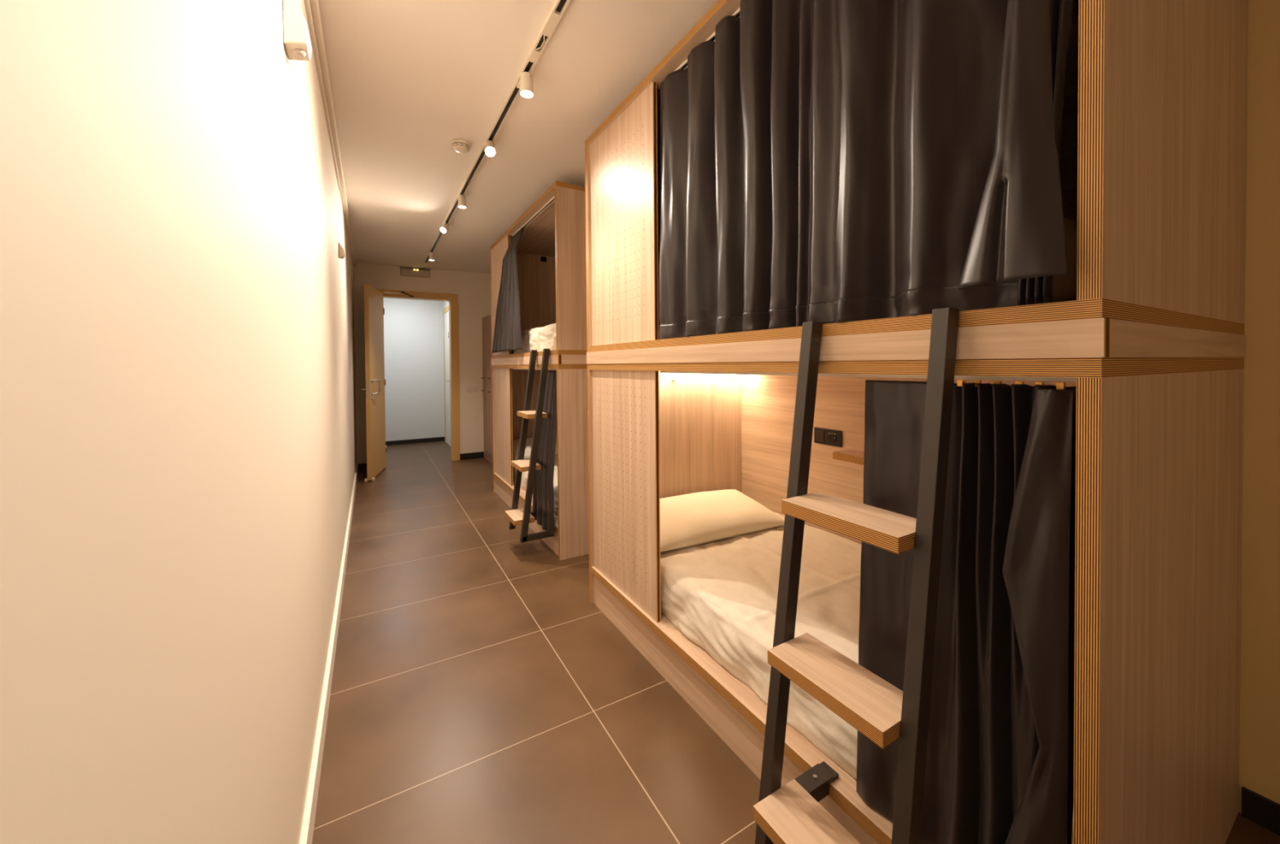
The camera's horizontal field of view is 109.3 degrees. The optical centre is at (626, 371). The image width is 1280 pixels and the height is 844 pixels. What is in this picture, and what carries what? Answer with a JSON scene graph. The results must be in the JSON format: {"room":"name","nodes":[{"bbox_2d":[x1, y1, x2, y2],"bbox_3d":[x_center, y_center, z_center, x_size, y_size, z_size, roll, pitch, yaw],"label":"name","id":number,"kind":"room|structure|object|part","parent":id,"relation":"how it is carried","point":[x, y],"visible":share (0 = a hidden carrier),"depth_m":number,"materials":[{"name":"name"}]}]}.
{"room":"dormitory","nodes":[
{"label":"dormitory","id":0,"kind":"room"},
{"bbox_2d":[0,0,356,843],"bbox_3d":[-1.499,-0.019,2.182,0.120,2.598,7.873,-1,1,-29],"label":"wall","id":1,"kind":"structure","parent":0,"point":[178,457],"depth_m":0.44,"materials":[{"name":"beige paint"}]},
{"bbox_2d":[283,0,311,60],"bbox_3d":[-0.834,-0.868,1.151,0.051,0.141,0.076,-1,1,-29],"label":"wall sensor","id":2,"kind":"object","parent":1,"relation":"attached to","point":[297,42],"visible":1,"depth_m":1.12,"materials":[{"name":"beige plastic"}]},
{"bbox_2d":[299,462,358,843],"bbox_3d":[-1.429,1.229,2.234,0.016,0.100,7.873,-1,1,-29],"label":"baseboard","id":3,"kind":"structure","parent":1,"relation":"attached to","point":[308,820],"depth_m":1.61,"materials":[{"name":"beige"}]},
{"bbox_2d":[304,0,355,266],"bbox_3d":[-1.443,-1.294,2.200,0.032,0.050,7.873,-1,1,-29],"label":"trim","id":4,"kind":"structure","parent":1,"relation":"attached to","point":[314,5],"depth_m":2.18,"materials":[{"name":"beige paint"}]},
{"bbox_2d":[338,242,345,258],"bbox_3d":[-1.885,-0.796,3.005,0.036,0.100,0.054,-1,1,-29],"label":"wall sensor","id":5,"kind":"object","parent":1,"relation":"attached to","point":[341,251],"visible":1,"depth_m":2.98,"materials":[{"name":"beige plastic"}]},
{"bbox_2d":[383,297,444,441],"bbox_3d":[-4.070,-0.077,7.428,2.200,2.598,0.100,-1,1,-29],"label":"wall","id":6,"kind":"structure","parent":0,"point":[413,329],"depth_m":7.64,"materials":[{"name":"white paint"}]},
{"bbox_2d":[385,436,444,445],"bbox_3d":[-4.075,1.188,7.374,2.100,0.070,0.012,-1,1,-29],"label":"baseboard","id":7,"kind":"structure","parent":6,"relation":"attached to","point":[439,438],"depth_m":7.65,"materials":[{"name":"black"}]},
{"bbox_2d":[352,262,490,463],"bbox_3d":[-2.394,-0.073,6.264,2.567,2.598,0.120,-1,1,-29],"label":"wall","id":8,"kind":"structure","parent":0,"point":[473,290],"depth_m":6.25,"materials":[{"name":"beige paint"}]},
{"bbox_2d":[360,284,386,481],"bbox_3d":[-3.010,0.131,5.442,0.182,2.225,0.701,-1,1,-16],"label":"door","id":9,"kind":"structure","parent":8,"relation":"in","point":[374,310],"depth_m":5.31,"materials":[{"name":"brown paint"}]},
{"bbox_3d":[-2.913,0.203,5.109,0.022,0.230,0.006,-1,1,-16],"label":"lock plate","id":10,"kind":"part","parent":9,"relation":"part of","materials":[{"name":"silver metal"}]},
{"bbox_3d":[-2.894,0.208,5.228,0.049,0.243,0.140,0,1,2],"label":"handle","id":11,"kind":"part","parent":9,"relation":"part of","materials":[{"name":"silver metal"}]},
{"bbox_2d":[384,291,413,297],"bbox_3d":[-2.926,-0.994,5.838,0.340,0.059,0.046,-1,1,-29],"label":"door closer","id":12,"kind":"object","parent":8,"relation":"in","point":[402,292],"depth_m":5.84,"materials":[{"name":"silver metal"}]},
{"bbox_3d":[-2.986,-1.003,5.822,0.220,0.014,0.015,-1,1,-29],"label":"slide rail","id":13,"kind":"part","parent":12,"relation":"part of","materials":[{"name":"silver metal"}]},
{"bbox_3d":[-2.843,-0.995,5.886,0.152,0.059,0.040,-1,1,-34],"label":"arm","id":14,"kind":"part","parent":12,"relation":"part of","materials":[{"name":"grey"}]},
{"bbox_2d":[400,266,431,277],"bbox_3d":[-2.766,-1.294,5.948,0.365,0.105,0.040,-1,1,-29],"label":"emergency light","id":15,"kind":"object","parent":8,"relation":"attached to","point":[411,272],"visible":1,"depth_m":5.93,"materials":[{"name":"beige plastic"}]},
{"bbox_2d":[401,269,429,276],"bbox_3d":[-2.761,-1.282,5.939,0.335,0.068,0.004,-1,1,-29],"label":"diffuser","id":16,"kind":"object","parent":15,"relation":"attached to","point":[411,273],"depth_m":5.94,"materials":[{"name":"white plastic"}]},
{"bbox_2d":[376,288,460,461],"bbox_3d":[-2.773,0.092,6.048,1.000,2.280,0.148,-1,1,-29],"label":"door frame","id":17,"kind":"structure","parent":8,"relation":"attached to","point":[452,299],"depth_m":6.20,"materials":[{"name":"brown paint"}]},
{"bbox_2d":[357,451,484,471],"bbox_3d":[-2.684,1.189,6.038,1.531,0.085,0.012,-1,1,-29],"label":"baseboard","id":18,"kind":"structure","parent":8,"relation":"attached to","point":[474,455],"depth_m":6.29,"materials":[{"name":"black"}]},
{"bbox_2d":[466,386,471,391],"bbox_3d":[-2.186,0.250,6.307,0.072,0.077,0.012,-1,1,-29],"label":"light switch","id":19,"kind":"object","parent":8,"relation":"attached to","point":[468,388],"visible":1,"depth_m":6.30,"materials":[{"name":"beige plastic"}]},
{"bbox_2d":[472,386,478,391],"bbox_3d":[-2.116,0.249,6.346,0.077,0.077,0.012,-1,1,-29],"label":"light switch","id":20,"kind":"object","parent":8,"relation":"attached to","point":[475,388],"visible":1,"depth_m":6.34,"materials":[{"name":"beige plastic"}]},
{"bbox_2d":[442,301,448,422],"bbox_3d":[-2.707,-0.084,7.148,0.100,2.598,1.727,-1,1,-29],"label":"wall","id":21,"kind":"structure","parent":0,"point":[445,304],"depth_m":7.72,"materials":[{"name":"white paint"}]},
{"bbox_2d":[443,305,450,446],"bbox_3d":[-2.914,0.089,7.353,0.063,2.250,0.830,-1,1,-29],"label":"door","id":22,"kind":"structure","parent":21,"relation":"in","point":[446,311],"depth_m":7.47,"materials":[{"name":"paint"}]},
{"bbox_2d":[318,0,718,274],"bbox_3d":[-1.315,-1.393,3.721,3.800,0.100,10.600,-1,1,-29],"label":"ceiling","id":23,"kind":"structure","parent":0,"point":[409,78],"depth_m":2.21,"materials":[{"name":"white paint"}]},
{"bbox_2d":[451,138,470,153],"bbox_3d":[-0.966,-1.306,2.645,0.104,0.048,0.104,-1,1,-29],"label":"smoke detector","id":24,"kind":"object","parent":23,"relation":"attached to","point":[460,145],"visible":1,"depth_m":2.61,"materials":[{"name":"beige plastic"}]},
{"bbox_2d":[423,0,570,262],"bbox_3d":[-1.038,-1.322,3.046,0.038,0.026,5.950,-1,1,-29],"label":"track","id":25,"kind":"object","parent":23,"relation":"attached to","point":[559,6],"visible":1,"depth_m":2.16,"materials":[{"name":"black metal"}]},
{"bbox_2d":[429,251,434,261],"bbox_3d":[-2.198,-1.288,5.109,0.055,0.096,0.138,-1,1,-29],"label":"track spotlight","id":26,"kind":"object","parent":25,"relation":"attached to","point":[431,254],"visible":1,"depth_m":5.05,"materials":[{"name":"beige plastic"}]},
{"bbox_2d":[440,222,449,233],"bbox_3d":[-1.630,-1.281,4.097,0.076,0.098,0.175,-1,1,-11],"label":"track spotlight","id":27,"kind":"object","parent":25,"relation":"attached to","point":[446,226],"visible":1,"depth_m":4.04,"materials":[{"name":"beige plastic"}]},
{"bbox_2d":[457,194,466,208],"bbox_3d":[-1.246,-1.271,3.418,0.055,0.096,0.138,-1,1,-29],"label":"track spotlight","id":28,"kind":"object","parent":25,"relation":"attached to","point":[461,198],"visible":1,"depth_m":3.36,"materials":[{"name":"beige plastic"}]},
{"bbox_2d":[483,140,495,156],"bbox_3d":[-0.787,-1.263,2.610,0.056,0.099,0.177,-1,1,-20],"label":"track spotlight","id":29,"kind":"object","parent":25,"relation":"attached to","point":[490,150],"visible":1,"depth_m":2.56,"materials":[{"name":"beige plastic"}]},
{"bbox_2d":[516,71,533,97],"bbox_3d":[-0.456,-1.256,2.016,0.055,0.096,0.138,-1,1,-29],"label":"track spotlight","id":30,"kind":"object","parent":25,"relation":"attached to","point":[525,84],"visible":1,"depth_m":1.96,"materials":[{"name":"beige plastic"}]},
{"bbox_2d":[311,440,1279,843],"bbox_3d":[-1.293,1.304,3.762,3.800,0.100,10.600,-1,1,-29],"label":"floor","id":31,"kind":"structure","parent":0,"point":[480,694],"depth_m":1.74,"materials":[{"name":"brown tile"}]},
{"bbox_2d":[480,314,493,464],"bbox_3d":[-1.400,0.233,6.055,0.803,1.975,1.221,-1,1,-29],"label":"wardrobe","id":32,"kind":"object","parent":31,"relation":"on","point":[486,321],"visible":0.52,"depth_m":6.15,"materials":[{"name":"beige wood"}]},
{"bbox_3d":[-1.922,-0.283,6.221,0.018,0.928,0.407,-1,1,-29],"label":"cabinet door","id":33,"kind":"part","parent":32,"relation":"part of","materials":[{"name":"beige wood"}]},
{"bbox_3d":[-1.914,0.652,6.235,0.018,0.932,0.407,-1,1,-29],"label":"cabinet door","id":34,"kind":"part","parent":32,"relation":"part of","materials":[{"name":"beige wood"}]},
{"bbox_3d":[-1.722,-0.280,5.865,0.018,0.928,0.401,-1,1,-29],"label":"cabinet door","id":35,"kind":"part","parent":32,"relation":"part of","materials":[{"name":"beige wood"}]},
{"bbox_3d":[-1.714,0.656,5.879,0.018,0.932,0.401,-1,1,-29],"label":"cabinet door","id":36,"kind":"part","parent":32,"relation":"part of","materials":[{"name":"beige wood"}]},
{"bbox_2d":[489,181,588,560],"bbox_3d":[-0.449,-0.012,4.083,1.076,2.508,1.896,-1,1,-29],"label":"bunk bed","id":37,"kind":"object","parent":31,"relation":"on","point":[551,250],"visible":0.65,"depth_m":3.10,"materials":[{"name":"brown wood"}]},
{"bbox_3d":[-1.203,-0.694,4.360,0.020,1.076,0.601,-1,1,-29],"label":"panel","id":38,"kind":"part","parent":37,"relation":"part of","materials":[{"name":"brown wood"}]},
{"bbox_3d":[-1.193,0.506,4.378,0.020,1.067,0.601,-1,1,-29],"label":"panel","id":39,"kind":"part","parent":37,"relation":"part of","materials":[{"name":"brown wood"}]},
{"bbox_2d":[491,227,524,352],"bbox_3d":[-1.064,-0.695,4.042,0.152,1.036,0.941,-1,1,-29],"label":"curtain","id":40,"kind":"object","parent":37,"relation":"hanging from","point":[507,331],"visible":1,"depth_m":3.88,"materials":[{"name":"black fabric"}]},
{"bbox_3d":[-0.912,-0.704,4.886,1.073,1.076,0.030,-1,1,-29],"label":"panel","id":41,"kind":"part","parent":37,"relation":"part of","materials":[{"name":"brown wood"}]},
{"bbox_3d":[-0.901,0.598,4.906,1.073,1.272,0.030,-1,1,-29],"label":"panel","id":42,"kind":"part","parent":37,"relation":"part of","materials":[{"name":"brown wood"}]},
{"bbox_3d":[-0.453,1.056,4.094,1.043,0.037,1.833,-1,1,-29],"label":"board","id":43,"kind":"part","parent":37,"relation":"part of","materials":[{"name":"brown wood"}]},
{"bbox_2d":[504,348,551,542],"bbox_3d":[-0.688,0.494,3.206,0.292,1.298,0.309,-1,1,-29],"label":"ladder","id":44,"kind":"object","parent":37,"relation":"attached to","point":[524,516],"visible":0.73,"depth_m":3.10,"materials":[{"name":"grey metal"}]},
{"bbox_2d":[511,323,555,354],"bbox_3d":[-0.448,-0.268,4.083,0.996,0.218,1.810,-1,1,-29],"label":"mattress","id":45,"kind":"object","parent":37,"relation":"on","point":[538,339],"visible":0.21,"depth_m":3.52,"materials":[{"name":"beige fabric"}]},
{"bbox_3d":[-0.725,-1.220,3.584,0.027,0.009,1.252,-1,1,-29],"label":"curtain rail","id":46,"kind":"part","parent":37,"relation":"part of","materials":[{"name":"beige plastic"}]},
{"bbox_3d":[-0.715,-0.016,3.602,0.027,0.009,1.252,-1,1,-29],"label":"curtain rail","id":47,"kind":"part","parent":37,"relation":"part of","materials":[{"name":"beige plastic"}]},
{"bbox_2d":[512,455,558,516],"bbox_3d":[-0.428,0.928,4.107,0.974,0.216,1.810,-1,1,-29],"label":"mattress","id":48,"kind":"object","parent":37,"relation":"on","point":[524,476],"visible":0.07,"depth_m":3.89,"materials":[{"name":"beige fabric"}]},
{"bbox_2d":[512,435,557,459],"bbox_3d":[-0.806,0.761,4.613,0.800,0.171,0.430,-1,1,-29],"label":"pillow","id":49,"kind":"object","parent":48,"relation":"on","point":[529,440],"visible":0.16,"depth_m":4.42,"materials":[{"name":"beige fabric"}]},
{"bbox_2d":[532,370,556,536],"bbox_3d":[-0.573,0.549,3.230,0.102,1.102,0.455,-1,1,-29],"label":"curtain","id":50,"kind":"object","parent":37,"relation":"hanging from","point":[543,502],"visible":0.78,"depth_m":3.15,"materials":[{"name":"black fabric"}]},
{"bbox_3d":[0.003,-0.687,3.263,1.073,1.076,0.030,-1,1,-29],"label":"panel","id":51,"kind":"part","parent":37,"relation":"part of","materials":[{"name":"brown wood"}]},
{"bbox_3d":[0.014,0.615,3.283,1.073,1.272,0.030,-1,1,-29],"label":"panel","id":52,"kind":"part","parent":37,"relation":"part of","materials":[{"name":"brown wood"}]},
{"bbox_2d":[585,0,1248,843],"bbox_3d":[0.765,0.011,1.874,1.128,2.508,1.999,-1,1,-29],"label":"bunk bed","id":53,"kind":"object","parent":31,"relation":"on","point":[1152,341],"visible":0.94,"depth_m":1.06,"materials":[{"name":"brown wood"}]},
{"bbox_3d":[0.277,-0.681,2.723,1.125,1.076,0.030,-1,1,-29],"label":"panel","id":54,"kind":"part","parent":53,"relation":"part of","materials":[{"name":"brown wood"}]},
{"bbox_3d":[-0.031,-0.670,2.173,0.020,1.076,0.625,-1,1,-29],"label":"perforated panel","id":55,"kind":"part","parent":53,"relation":"part of","materials":[{"name":"brown wood"}]},
{"bbox_3d":[-0.021,0.529,2.191,0.020,1.067,0.625,-1,1,-29],"label":"perforated panel","id":56,"kind":"part","parent":53,"relation":"part of","materials":[{"name":"brown wood"}]},
{"bbox_3d":[0.288,0.620,2.742,1.125,1.272,0.030,-1,1,-29],"label":"panel","id":57,"kind":"part","parent":53,"relation":"part of","materials":[{"name":"brown wood"}]},
{"bbox_3d":[0.473,-1.196,1.352,0.027,0.009,1.331,-1,1,-29],"label":"curtain rail","id":58,"kind":"part","parent":53,"relation":"part of","materials":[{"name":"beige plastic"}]},
{"bbox_3d":[0.761,1.079,1.885,1.095,0.037,1.936,-1,1,-29],"label":"board","id":59,"kind":"part","parent":53,"relation":"part of","materials":[{"name":"brown wood"}]},
{"bbox_2d":[658,302,855,339],"bbox_3d":[0.741,-0.232,1.973,0.996,0.190,1.715,-1,1,-29],"label":"mattress","id":60,"kind":"object","parent":53,"relation":"on","point":[659,303],"visible":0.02,"depth_m":2.03,"materials":[{"name":"beige fabric"}]},
{"bbox_3d":[1.072,0.350,2.416,0.010,0.085,0.164,-1,1,-29],"label":"socket plate","id":61,"kind":"part","parent":53,"relation":"part of","materials":[{"name":"black plastic"}]},
{"bbox_2d":[658,0,1030,339],"bbox_3d":[0.428,-0.654,1.380,0.114,1.061,1.232,-1,1,-32],"label":"curtain","id":62,"kind":"object","parent":53,"relation":"hanging from","point":[827,162],"visible":0.91,"depth_m":1.19,"materials":[{"name":"black fabric"}]},
{"bbox_2d":[832,448,864,465],"bbox_3d":[1.202,0.418,2.060,0.134,0.034,0.502,-1,1,-29],"label":"wall shelf","id":63,"kind":"object","parent":53,"relation":"attached to","point":[852,455],"depth_m":2.20,"materials":[{"name":"brown wood"}]},
{"bbox_2d":[753,307,959,843],"bbox_3d":[0.490,0.520,1.010,0.291,1.291,0.345,-1,1,-29],"label":"ladder","id":64,"kind":"object","parent":53,"relation":"attached to","point":[792,813],"visible":1,"depth_m":0.96,"materials":[{"name":"grey metal"}]},
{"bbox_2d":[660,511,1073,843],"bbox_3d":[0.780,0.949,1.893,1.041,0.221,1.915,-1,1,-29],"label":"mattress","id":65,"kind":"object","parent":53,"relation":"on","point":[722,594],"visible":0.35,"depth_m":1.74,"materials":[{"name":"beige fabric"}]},
{"bbox_2d":[659,489,784,551],"bbox_3d":[0.402,0.782,2.468,0.870,0.158,0.454,-1,1,-26],"label":"pillow","id":66,"kind":"object","parent":65,"relation":"on","point":[691,519],"visible":0.8,"depth_m":2.36,"materials":[{"name":"beige fabric"}]},
{"bbox_3d":[0.483,0.008,1.370,0.027,0.009,1.331,-1,1,-29],"label":"curtain rail","id":67,"kind":"part","parent":53,"relation":"part of","materials":[{"name":"beige plastic"}]},
{"bbox_3d":[1.246,0.516,2.152,0.028,1.062,1.936,-1,1,-29],"label":"panel","id":68,"kind":"part","parent":53,"relation":"part of","materials":[{"name":"brown wood"}]},
{"bbox_2d":[856,379,1076,843],"bbox_3d":[0.693,0.545,0.973,0.099,1.050,0.402,-1,1,-21],"label":"curtain","id":69,"kind":"object","parent":53,"relation":"hanging from","point":[1000,760],"visible":0.93,"depth_m":0.91,"materials":[{"name":"black fabric"}]},
{"bbox_2d":[958,0,1073,306],"bbox_3d":[0.715,-0.652,0.824,0.166,1.052,0.153,-1,1,-34],"label":"curtain","id":70,"kind":"object","parent":53,"relation":"hanging from","point":[1018,233],"visible":1,"depth_m":0.80,"materials":[{"name":"black fabric"}]},
{"bbox_2d":[1037,217,1077,304],"bbox_3d":[1.051,-0.224,1.021,0.560,0.190,0.121,-1,1,-29],"label":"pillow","id":71,"kind":"object","parent":53,"relation":"on","point":[1064,286],"visible":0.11,"depth_m":0.88,"materials":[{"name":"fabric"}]},
{"bbox_3d":[1.236,-0.681,2.134,0.028,1.076,1.936,-1,1,-29],"label":"panel","id":72,"kind":"part","parent":53,"relation":"part of","materials":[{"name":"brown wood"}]},
{"bbox_3d":[1.253,0.638,1.029,1.125,1.272,0.030,-1,1,-29],"label":"panel","id":73,"kind":"part","parent":53,"relation":"part of","materials":[{"name":"brown wood"}]},
{"bbox_3d":[1.242,-0.664,1.010,1.125,1.076,0.030,-1,1,-29],"label":"panel","id":74,"kind":"part","parent":53,"relation":"part of","materials":[{"name":"brown wood"}]},
{"bbox_2d":[1238,0,1279,813],"bbox_3d":[0.633,-0.055,3.382,0.120,2.598,7.873,-1,1,-29],"label":"wall","id":75,"kind":"structure","parent":0,"point":[1260,660],"depth_m":1.26,"materials":[{"name":"brown paint"}]},
{"bbox_2d":[1241,786,1279,835],"bbox_3d":[2.137,1.233,0.617,0.012,0.080,1.555,-1,1,-29],"label":"baseboard","id":76,"kind":"structure","parent":75,"relation":"attached to","point":[1256,808],"depth_m":1.26,"materials":[{"name":"black"}]}
]}

